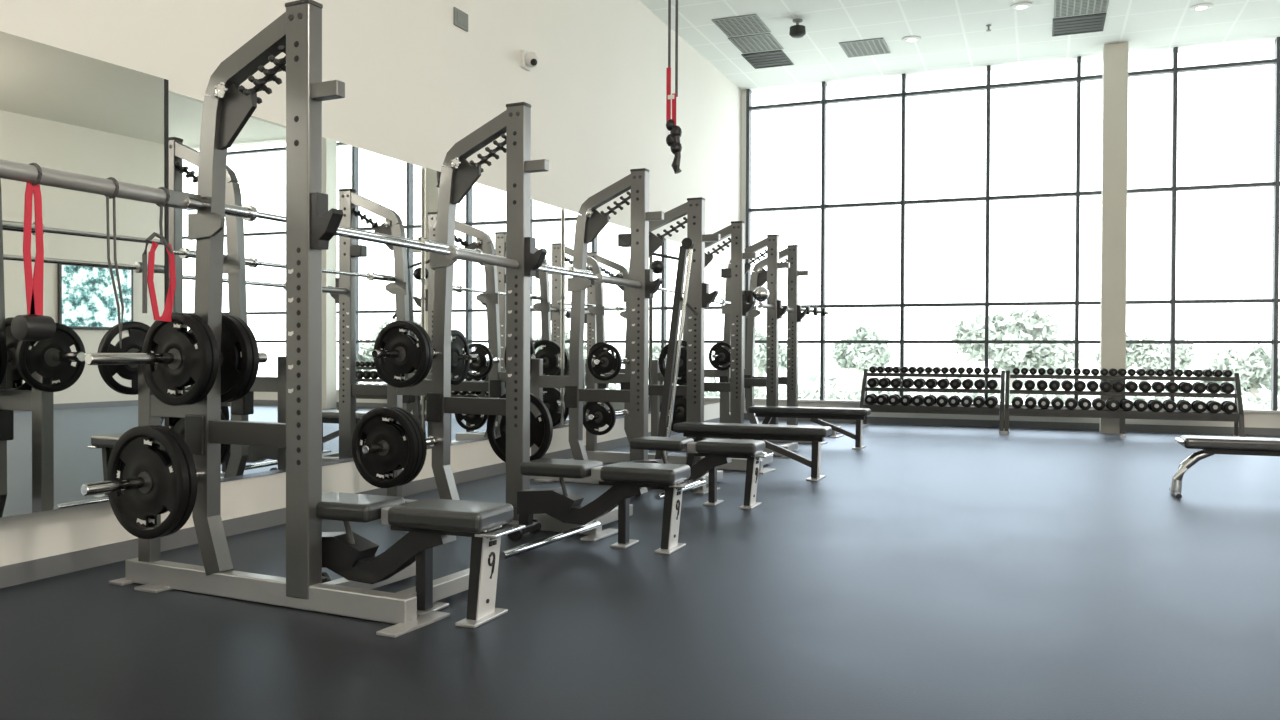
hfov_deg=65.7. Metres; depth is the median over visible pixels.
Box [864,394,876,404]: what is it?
dumbbell
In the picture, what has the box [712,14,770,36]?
ceiling vent
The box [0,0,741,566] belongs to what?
wall
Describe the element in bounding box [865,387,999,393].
shelf
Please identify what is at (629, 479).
bench
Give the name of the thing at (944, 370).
dumbbell
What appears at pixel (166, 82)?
trim
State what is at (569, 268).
barbell
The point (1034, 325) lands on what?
tree
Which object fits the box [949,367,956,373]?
dumbbell
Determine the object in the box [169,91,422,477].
wall mirror
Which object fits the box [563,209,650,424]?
wall mirror
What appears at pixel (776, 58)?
ceiling vent
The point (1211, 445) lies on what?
bench
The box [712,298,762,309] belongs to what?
barbell
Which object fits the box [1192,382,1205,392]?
dumbbell
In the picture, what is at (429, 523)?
bench
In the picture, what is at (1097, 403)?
dumbbell
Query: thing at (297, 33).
rack
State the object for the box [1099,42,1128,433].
column
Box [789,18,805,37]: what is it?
ceiling speaker
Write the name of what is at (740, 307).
rack
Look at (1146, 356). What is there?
tree
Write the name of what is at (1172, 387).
dumbbell
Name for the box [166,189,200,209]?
barbell collar
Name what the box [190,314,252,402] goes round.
weight plate
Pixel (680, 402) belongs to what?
weight plate
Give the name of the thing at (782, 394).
hedge
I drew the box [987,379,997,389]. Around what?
dumbbell
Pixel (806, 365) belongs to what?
ground
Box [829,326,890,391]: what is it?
tree
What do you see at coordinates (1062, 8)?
ceiling vent
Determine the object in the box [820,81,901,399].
window
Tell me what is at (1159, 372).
dumbbell
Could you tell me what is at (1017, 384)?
dumbbell
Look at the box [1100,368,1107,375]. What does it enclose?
dumbbell
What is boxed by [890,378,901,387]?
dumbbell
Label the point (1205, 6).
recessed light
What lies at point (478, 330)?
wall mirror
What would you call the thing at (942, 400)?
dumbbell
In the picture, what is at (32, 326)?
band
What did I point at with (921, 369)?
dumbbell
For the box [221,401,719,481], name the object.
trim
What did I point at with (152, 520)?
weight plate
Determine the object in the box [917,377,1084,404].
hedge
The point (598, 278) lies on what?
barbell
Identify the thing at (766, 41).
ceiling vent
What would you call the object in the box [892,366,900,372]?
dumbbell
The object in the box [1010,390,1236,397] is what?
shelf
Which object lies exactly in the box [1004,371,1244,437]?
dumbbell rack
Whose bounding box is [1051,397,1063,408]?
dumbbell
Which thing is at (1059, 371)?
dumbbell
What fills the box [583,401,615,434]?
weight plate
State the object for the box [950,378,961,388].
dumbbell
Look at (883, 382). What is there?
dumbbell
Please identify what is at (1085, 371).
dumbbell
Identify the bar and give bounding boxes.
[801,306,828,315]
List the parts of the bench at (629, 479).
leg, rail, leg, foot plate, seat frame, leg, foot plate, leg, plate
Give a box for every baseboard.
[0,418,719,588]
[744,413,1279,435]
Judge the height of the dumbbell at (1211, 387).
0.138 m
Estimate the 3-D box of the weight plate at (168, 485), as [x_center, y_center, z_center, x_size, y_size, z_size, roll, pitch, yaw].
[-2.055,0.509,4.131,0.470,0.470,0.036,1,1,26]
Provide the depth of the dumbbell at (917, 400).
13.29 m
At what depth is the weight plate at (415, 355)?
5.91 m
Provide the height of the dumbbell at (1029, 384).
0.137 m
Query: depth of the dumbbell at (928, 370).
13.59 m
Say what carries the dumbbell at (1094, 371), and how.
on the dumbbell rack at (1238, 416)
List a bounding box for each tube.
[0,159,200,209]
[335,229,518,268]
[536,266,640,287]
[755,302,773,308]
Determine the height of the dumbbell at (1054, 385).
0.135 m
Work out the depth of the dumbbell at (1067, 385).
12.77 m
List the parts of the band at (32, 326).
handle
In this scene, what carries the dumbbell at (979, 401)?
on the dumbbell rack at (970, 410)
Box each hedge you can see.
[754,387,765,397]
[778,371,913,399]
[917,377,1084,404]
[1094,381,1279,409]
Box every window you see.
[745,89,821,397]
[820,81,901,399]
[900,74,986,395]
[984,65,1076,399]
[1074,56,1172,405]
[1169,47,1275,401]
[1271,37,1279,409]
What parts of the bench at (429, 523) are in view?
rail, leg, foot plate, seat frame, leg, foot plate, leg, plate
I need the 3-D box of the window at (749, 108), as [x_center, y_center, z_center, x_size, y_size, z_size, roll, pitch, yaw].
[2.198,-1.787,15.155,1.168,4.770,0.140,0,1,22]
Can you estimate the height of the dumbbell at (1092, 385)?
0.137 m
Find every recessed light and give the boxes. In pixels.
[901,36,920,42]
[1010,2,1032,9]
[1189,3,1212,10]
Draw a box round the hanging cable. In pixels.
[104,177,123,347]
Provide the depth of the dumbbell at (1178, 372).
12.45 m
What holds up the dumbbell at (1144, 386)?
on the dumbbell rack at (1238, 416)
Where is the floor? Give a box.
[0,420,1279,719]
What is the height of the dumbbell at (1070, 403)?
0.145 m
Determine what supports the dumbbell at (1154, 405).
on the dumbbell rack at (1238, 416)
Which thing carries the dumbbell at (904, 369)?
on the dumbbell rack at (970, 410)
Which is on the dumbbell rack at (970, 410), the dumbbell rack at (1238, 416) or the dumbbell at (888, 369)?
the dumbbell at (888, 369)
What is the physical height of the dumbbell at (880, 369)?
0.092 m
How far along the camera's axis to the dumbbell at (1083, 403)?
12.52 m
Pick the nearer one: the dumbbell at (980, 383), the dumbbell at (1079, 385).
the dumbbell at (1079, 385)
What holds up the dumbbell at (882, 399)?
on the dumbbell rack at (970, 410)
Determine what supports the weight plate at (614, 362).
attached to the rack at (699, 297)
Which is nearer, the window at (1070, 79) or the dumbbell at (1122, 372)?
the dumbbell at (1122, 372)
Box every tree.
[754,330,786,387]
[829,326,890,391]
[951,306,1084,394]
[1094,332,1197,381]
[1200,344,1279,402]
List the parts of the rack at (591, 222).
storage post, foot plate, star knob, arm, spotter arm, foot plate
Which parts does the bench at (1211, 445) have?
plate, leg, frame rail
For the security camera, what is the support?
attached to the wall at (417, 83)
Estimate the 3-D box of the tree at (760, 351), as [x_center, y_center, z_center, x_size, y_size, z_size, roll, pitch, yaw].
[6.322,-0.126,53.258,4.300,3.344,4.847,0,1,22]
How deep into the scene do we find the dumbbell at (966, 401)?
13.05 m
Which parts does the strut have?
ball knob, arm, chrome rod, arm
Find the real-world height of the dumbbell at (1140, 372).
0.093 m
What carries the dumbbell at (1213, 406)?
on the dumbbell rack at (1238, 416)
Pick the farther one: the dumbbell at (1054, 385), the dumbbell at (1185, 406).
the dumbbell at (1054, 385)
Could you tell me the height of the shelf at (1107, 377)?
0.050 m
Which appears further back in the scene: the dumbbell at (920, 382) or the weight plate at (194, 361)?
the dumbbell at (920, 382)
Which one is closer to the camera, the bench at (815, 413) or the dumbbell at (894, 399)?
the bench at (815, 413)
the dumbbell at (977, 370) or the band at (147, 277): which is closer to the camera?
the band at (147, 277)
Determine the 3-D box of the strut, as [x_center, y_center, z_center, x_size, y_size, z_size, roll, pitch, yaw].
[0.268,-0.034,8.627,0.480,2.054,0.280,0,1,22]
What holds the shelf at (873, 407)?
attached to the dumbbell rack at (970, 410)
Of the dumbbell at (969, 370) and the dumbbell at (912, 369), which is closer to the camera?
the dumbbell at (969, 370)
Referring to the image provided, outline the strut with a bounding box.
[651,238,698,460]
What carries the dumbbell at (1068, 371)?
on the dumbbell rack at (1238, 416)
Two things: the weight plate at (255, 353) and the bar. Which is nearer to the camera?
the weight plate at (255, 353)
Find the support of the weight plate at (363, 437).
attached to the rack at (459, 176)
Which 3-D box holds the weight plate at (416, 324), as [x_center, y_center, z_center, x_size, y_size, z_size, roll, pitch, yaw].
[-1.413,-0.035,5.960,0.400,0.400,0.034,1,1,26]
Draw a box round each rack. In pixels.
[80,0,469,637]
[362,102,632,559]
[530,168,722,499]
[573,197,775,473]
[651,221,797,457]
[683,234,827,444]
[720,245,843,437]
[860,369,1004,433]
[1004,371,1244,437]
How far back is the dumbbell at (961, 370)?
13.42 m
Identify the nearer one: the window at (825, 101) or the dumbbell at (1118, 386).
the dumbbell at (1118, 386)
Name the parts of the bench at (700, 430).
leg, frame rail, leg, foot plate, leg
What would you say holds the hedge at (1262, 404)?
on the ground
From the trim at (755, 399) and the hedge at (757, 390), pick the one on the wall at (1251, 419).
the trim at (755, 399)
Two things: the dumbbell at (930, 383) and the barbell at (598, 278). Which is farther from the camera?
the dumbbell at (930, 383)
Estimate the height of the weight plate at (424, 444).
0.470 m
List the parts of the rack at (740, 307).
storage post, spotter arm, arm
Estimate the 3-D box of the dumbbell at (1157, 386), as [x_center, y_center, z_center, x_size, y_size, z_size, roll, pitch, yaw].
[6.531,0.338,12.497,0.138,0.134,0.284,1,1,24]
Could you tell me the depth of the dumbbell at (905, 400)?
13.35 m
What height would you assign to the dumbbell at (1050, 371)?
0.092 m
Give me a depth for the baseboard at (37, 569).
5.36 m
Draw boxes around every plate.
[97,321,149,394]
[106,426,188,538]
[119,425,196,536]
[142,312,211,405]
[153,313,218,404]
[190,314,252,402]
[224,314,258,402]
[352,408,417,487]
[360,407,421,486]
[366,407,426,485]
[374,321,428,387]
[381,321,432,386]
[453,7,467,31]
[487,393,552,462]
[504,336,534,378]
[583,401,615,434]
[588,343,621,380]
[659,340,686,384]
[660,396,686,432]
[664,340,686,383]
[709,342,730,369]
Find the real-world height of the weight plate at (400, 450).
0.470 m
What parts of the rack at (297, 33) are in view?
foot plate, storage post, foot plate, star knob, arm, spotter arm, foot plate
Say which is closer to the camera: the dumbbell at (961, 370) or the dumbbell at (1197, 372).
the dumbbell at (1197, 372)
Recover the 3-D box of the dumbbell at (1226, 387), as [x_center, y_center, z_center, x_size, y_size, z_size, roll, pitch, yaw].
[7.229,0.344,12.215,0.138,0.136,0.284,0,1,24]
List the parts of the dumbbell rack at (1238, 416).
rail, leg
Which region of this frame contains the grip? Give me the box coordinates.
[745,286,768,302]
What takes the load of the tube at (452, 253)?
attached to the rack at (297, 33)
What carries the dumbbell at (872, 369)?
on the dumbbell rack at (970, 410)
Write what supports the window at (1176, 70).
in the wall at (1251, 419)
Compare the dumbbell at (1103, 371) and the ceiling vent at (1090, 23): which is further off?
the dumbbell at (1103, 371)
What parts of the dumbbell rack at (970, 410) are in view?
leg, rail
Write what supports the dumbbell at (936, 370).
on the dumbbell rack at (970, 410)
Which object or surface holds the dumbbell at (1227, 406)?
on the dumbbell rack at (1238, 416)
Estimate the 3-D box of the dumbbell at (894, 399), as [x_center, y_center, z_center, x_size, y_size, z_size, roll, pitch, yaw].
[3.480,0.542,13.547,0.146,0.144,0.324,0,1,23]
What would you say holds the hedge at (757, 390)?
on the ground
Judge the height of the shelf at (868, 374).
0.050 m
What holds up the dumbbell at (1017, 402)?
on the dumbbell rack at (1238, 416)
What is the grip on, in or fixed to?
attached to the rack at (740, 307)
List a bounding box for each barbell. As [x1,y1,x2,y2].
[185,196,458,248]
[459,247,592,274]
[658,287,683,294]
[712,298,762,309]
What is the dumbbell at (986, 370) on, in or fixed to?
on the dumbbell rack at (970, 410)
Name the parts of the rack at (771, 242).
arm, spotter arm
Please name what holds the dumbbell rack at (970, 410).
on the floor
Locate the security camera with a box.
[521,49,538,70]
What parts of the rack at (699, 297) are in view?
storage post, spotter arm, arm, foot plate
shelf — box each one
[863,404,999,411]
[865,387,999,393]
[867,373,1000,377]
[1009,407,1238,417]
[1010,374,1234,380]
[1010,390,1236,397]
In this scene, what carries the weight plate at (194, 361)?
attached to the rack at (297, 33)
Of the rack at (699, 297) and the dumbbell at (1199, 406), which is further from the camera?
the dumbbell at (1199, 406)
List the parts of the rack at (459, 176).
storage post, star knob, arm, spotter arm, foot plate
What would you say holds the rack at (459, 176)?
on the floor
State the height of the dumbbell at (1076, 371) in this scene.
0.094 m
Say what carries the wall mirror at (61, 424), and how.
attached to the wall at (417, 83)
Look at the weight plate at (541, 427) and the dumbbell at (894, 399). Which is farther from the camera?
the dumbbell at (894, 399)
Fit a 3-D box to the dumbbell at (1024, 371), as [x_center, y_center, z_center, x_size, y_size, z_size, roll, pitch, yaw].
[5.127,0.147,13.213,0.094,0.093,0.203,0,1,22]
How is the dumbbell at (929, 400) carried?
on the dumbbell rack at (970, 410)
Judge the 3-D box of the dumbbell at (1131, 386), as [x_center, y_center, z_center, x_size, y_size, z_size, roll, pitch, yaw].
[6.252,0.336,12.610,0.137,0.137,0.284,0,1,24]
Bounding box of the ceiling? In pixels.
[639,0,1279,92]
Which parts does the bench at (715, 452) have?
rail, leg, foot plate, seat frame, leg, foot plate, leg, plate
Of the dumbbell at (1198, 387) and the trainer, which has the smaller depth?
the trainer
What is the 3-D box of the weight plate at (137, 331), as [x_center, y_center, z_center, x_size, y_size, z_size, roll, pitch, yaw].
[-2.328,-0.009,4.547,0.032,0.336,0.336,1,1,25]
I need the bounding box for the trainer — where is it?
[666,0,681,173]
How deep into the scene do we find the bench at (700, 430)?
8.40 m
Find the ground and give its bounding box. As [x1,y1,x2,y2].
[754,357,1279,409]
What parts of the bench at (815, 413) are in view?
leg, frame rail, leg, foot plate, leg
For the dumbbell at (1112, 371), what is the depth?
12.73 m
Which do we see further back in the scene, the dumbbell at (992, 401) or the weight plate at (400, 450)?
the dumbbell at (992, 401)
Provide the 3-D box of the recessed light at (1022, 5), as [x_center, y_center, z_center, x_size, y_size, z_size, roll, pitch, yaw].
[4.443,-4.115,11.542,0.250,0.019,0.250,0,1,22]
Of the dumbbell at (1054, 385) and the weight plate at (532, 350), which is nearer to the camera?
the weight plate at (532, 350)
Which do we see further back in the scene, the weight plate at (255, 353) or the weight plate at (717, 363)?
the weight plate at (717, 363)
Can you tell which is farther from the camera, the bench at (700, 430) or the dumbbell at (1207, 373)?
the dumbbell at (1207, 373)
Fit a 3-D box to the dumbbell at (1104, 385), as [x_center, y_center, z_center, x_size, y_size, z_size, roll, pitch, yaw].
[5.972,0.334,12.723,0.136,0.138,0.284,0,1,21]
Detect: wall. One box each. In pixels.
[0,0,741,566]
[741,90,745,397]
[744,400,1279,427]
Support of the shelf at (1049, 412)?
attached to the dumbbell rack at (1238, 416)
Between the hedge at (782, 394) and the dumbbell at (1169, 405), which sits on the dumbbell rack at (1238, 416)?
the dumbbell at (1169, 405)
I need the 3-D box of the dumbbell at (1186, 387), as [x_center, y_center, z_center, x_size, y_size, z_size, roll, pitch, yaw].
[6.810,0.341,12.384,0.136,0.138,0.284,0,1,20]
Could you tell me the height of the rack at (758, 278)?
2.413 m
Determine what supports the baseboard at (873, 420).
attached to the wall at (1251, 419)
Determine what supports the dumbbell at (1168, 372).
on the dumbbell rack at (1238, 416)
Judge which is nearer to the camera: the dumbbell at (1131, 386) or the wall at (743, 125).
the dumbbell at (1131, 386)
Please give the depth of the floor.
4.00 m
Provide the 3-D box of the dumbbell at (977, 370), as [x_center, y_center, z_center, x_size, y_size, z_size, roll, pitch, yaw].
[4.581,0.143,13.434,0.094,0.093,0.203,0,1,21]
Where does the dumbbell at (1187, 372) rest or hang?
on the dumbbell rack at (1238, 416)
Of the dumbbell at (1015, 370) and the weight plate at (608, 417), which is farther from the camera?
the dumbbell at (1015, 370)
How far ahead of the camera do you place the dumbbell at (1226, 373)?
12.25 m
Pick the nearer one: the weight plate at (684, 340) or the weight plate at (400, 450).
the weight plate at (400, 450)
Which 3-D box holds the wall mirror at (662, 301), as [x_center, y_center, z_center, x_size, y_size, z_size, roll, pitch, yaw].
[0.695,-0.449,13.201,0.006,2.099,2.990,0,1,22]
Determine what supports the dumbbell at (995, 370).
on the dumbbell rack at (970, 410)
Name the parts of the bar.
knob, knob, knob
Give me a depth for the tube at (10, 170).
3.80 m
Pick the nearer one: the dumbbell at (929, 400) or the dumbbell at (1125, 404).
the dumbbell at (1125, 404)
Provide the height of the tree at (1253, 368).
2.495 m
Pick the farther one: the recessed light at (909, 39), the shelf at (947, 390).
the shelf at (947, 390)
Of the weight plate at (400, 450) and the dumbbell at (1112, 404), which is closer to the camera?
the weight plate at (400, 450)
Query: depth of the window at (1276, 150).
12.69 m
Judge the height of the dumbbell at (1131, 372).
0.094 m
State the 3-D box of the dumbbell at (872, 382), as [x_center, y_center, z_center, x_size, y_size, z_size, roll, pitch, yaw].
[3.254,0.312,13.820,0.135,0.138,0.284,0,1,23]
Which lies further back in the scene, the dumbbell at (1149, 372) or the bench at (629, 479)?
the dumbbell at (1149, 372)
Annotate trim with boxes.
[164,79,168,427]
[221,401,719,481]
[744,398,1279,412]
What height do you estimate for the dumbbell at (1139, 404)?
0.145 m
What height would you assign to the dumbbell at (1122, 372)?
0.093 m
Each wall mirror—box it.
[0,31,164,517]
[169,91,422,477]
[424,167,561,445]
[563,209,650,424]
[652,239,724,405]
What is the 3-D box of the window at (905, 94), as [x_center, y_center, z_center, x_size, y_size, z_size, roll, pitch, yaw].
[4.363,-1.770,14.281,1.168,4.770,0.140,0,1,22]
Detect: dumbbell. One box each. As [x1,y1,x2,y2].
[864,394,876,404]
[867,377,878,387]
[869,366,876,372]
[876,394,888,404]
[877,366,884,372]
[878,377,890,387]
[885,366,892,372]
[888,394,900,404]
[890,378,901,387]
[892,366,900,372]
[900,394,912,405]
[901,366,908,372]
[902,378,913,387]
[909,366,916,372]
[912,394,923,405]
[914,378,925,387]
[917,366,924,372]
[923,395,936,405]
[925,367,932,373]
[925,378,937,388]
[933,367,940,373]
[936,395,947,406]
[937,378,949,388]
[941,367,948,373]
[948,395,960,406]
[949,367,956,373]
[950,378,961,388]
[958,367,964,373]
[961,395,972,406]
[962,379,973,388]
[966,367,973,373]
[973,396,984,406]
[974,367,981,373]
[974,379,985,388]
[983,367,989,373]
[985,396,997,407]
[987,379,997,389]
[991,367,998,373]
[1011,396,1023,407]
[1012,367,1019,374]
[1012,379,1022,389]
[1021,367,1027,374]
[1024,379,1034,389]
[1025,397,1036,408]
[1029,368,1036,374]
[1036,380,1047,390]
[1038,368,1045,374]
[1038,397,1049,408]
[1047,368,1054,374]
[1049,380,1059,390]
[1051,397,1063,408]
[1055,368,1063,374]
[1061,380,1072,390]
[1064,368,1071,374]
[1065,397,1076,409]
[1073,368,1080,374]
[1074,380,1085,390]
[1078,398,1091,409]
[1082,368,1090,374]
[1086,380,1098,390]
[1091,368,1098,375]
[1092,398,1104,409]
[1099,380,1111,391]
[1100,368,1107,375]
[1105,398,1119,410]
[1109,368,1117,375]
[1112,381,1124,391]
[1118,368,1126,375]
[1119,399,1133,410]
[1125,381,1137,391]
[1127,369,1135,375]
[1133,399,1147,410]
[1136,369,1145,375]
[1138,381,1150,391]
[1146,369,1154,375]
[1147,399,1162,411]
[1151,381,1164,392]
[1155,369,1164,375]
[1162,399,1176,411]
[1164,369,1173,375]
[1165,381,1178,392]
[1174,369,1182,376]
[1177,400,1191,412]
[1178,382,1192,392]
[1183,369,1192,376]
[1191,400,1206,412]
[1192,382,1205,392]
[1193,369,1202,376]
[1203,369,1212,376]
[1206,382,1220,393]
[1206,400,1221,412]
[1212,369,1222,376]
[1220,382,1234,393]
[1221,401,1236,413]
[1222,369,1231,376]
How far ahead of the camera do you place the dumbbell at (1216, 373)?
12.29 m
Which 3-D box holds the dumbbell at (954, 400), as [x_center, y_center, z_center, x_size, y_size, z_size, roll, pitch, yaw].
[4.205,0.547,13.255,0.144,0.146,0.324,0,1,23]
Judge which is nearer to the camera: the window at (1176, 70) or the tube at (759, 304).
the tube at (759, 304)
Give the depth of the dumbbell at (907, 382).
13.52 m
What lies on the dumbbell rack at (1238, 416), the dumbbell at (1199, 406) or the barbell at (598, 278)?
the dumbbell at (1199, 406)
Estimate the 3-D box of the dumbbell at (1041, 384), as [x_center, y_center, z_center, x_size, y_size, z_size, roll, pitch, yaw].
[5.274,0.328,13.004,0.138,0.136,0.284,0,1,21]
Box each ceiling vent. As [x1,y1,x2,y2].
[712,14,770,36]
[728,33,783,53]
[741,50,793,68]
[839,38,890,57]
[1052,13,1106,36]
[1054,0,1108,17]
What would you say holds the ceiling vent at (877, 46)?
in the ceiling
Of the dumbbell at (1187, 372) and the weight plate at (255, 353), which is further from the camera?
the dumbbell at (1187, 372)
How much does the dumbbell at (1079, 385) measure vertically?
0.138 m
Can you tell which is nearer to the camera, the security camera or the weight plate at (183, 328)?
the weight plate at (183, 328)
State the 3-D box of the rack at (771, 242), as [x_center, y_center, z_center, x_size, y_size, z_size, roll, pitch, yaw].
[1.389,-0.258,11.897,1.743,2.434,0.871,0,1,17]
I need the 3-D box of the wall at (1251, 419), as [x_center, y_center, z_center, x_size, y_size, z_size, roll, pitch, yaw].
[7.489,0.820,13.118,12.717,0.300,0.200,0,1,22]
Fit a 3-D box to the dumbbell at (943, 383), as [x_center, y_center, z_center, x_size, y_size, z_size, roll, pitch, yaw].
[4.124,0.319,13.469,0.137,0.137,0.284,0,1,23]
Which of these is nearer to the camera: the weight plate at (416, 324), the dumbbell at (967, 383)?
the weight plate at (416, 324)
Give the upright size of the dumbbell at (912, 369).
0.092 m
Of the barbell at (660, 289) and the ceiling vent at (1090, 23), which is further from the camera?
the ceiling vent at (1090, 23)
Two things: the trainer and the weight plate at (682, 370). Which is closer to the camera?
the trainer
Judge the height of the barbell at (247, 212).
0.071 m
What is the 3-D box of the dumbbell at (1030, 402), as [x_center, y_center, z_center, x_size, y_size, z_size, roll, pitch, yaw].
[5.083,0.555,12.900,0.145,0.145,0.324,0,1,22]
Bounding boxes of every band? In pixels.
[11,163,55,340]
[142,187,175,321]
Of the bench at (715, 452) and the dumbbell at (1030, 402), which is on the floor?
the bench at (715, 452)
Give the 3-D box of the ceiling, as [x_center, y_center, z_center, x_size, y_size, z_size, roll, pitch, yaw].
[1.426,-4.139,4.676,8.317,0.150,20.410,0,1,22]
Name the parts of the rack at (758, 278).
storage post, arm, spotter arm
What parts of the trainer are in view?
handle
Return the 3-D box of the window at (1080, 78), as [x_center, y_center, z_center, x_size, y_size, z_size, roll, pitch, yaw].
[6.528,-1.752,13.407,1.168,4.770,0.140,0,1,22]
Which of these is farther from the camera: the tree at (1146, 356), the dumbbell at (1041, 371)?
the tree at (1146, 356)
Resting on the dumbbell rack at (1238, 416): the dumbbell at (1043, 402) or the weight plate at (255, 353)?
the dumbbell at (1043, 402)
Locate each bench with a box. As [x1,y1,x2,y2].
[316,492,524,627]
[508,458,699,554]
[629,436,772,509]
[674,422,831,480]
[748,406,870,449]
[1169,435,1279,498]
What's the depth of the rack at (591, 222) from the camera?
7.83 m
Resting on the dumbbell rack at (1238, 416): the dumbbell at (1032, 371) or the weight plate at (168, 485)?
the dumbbell at (1032, 371)

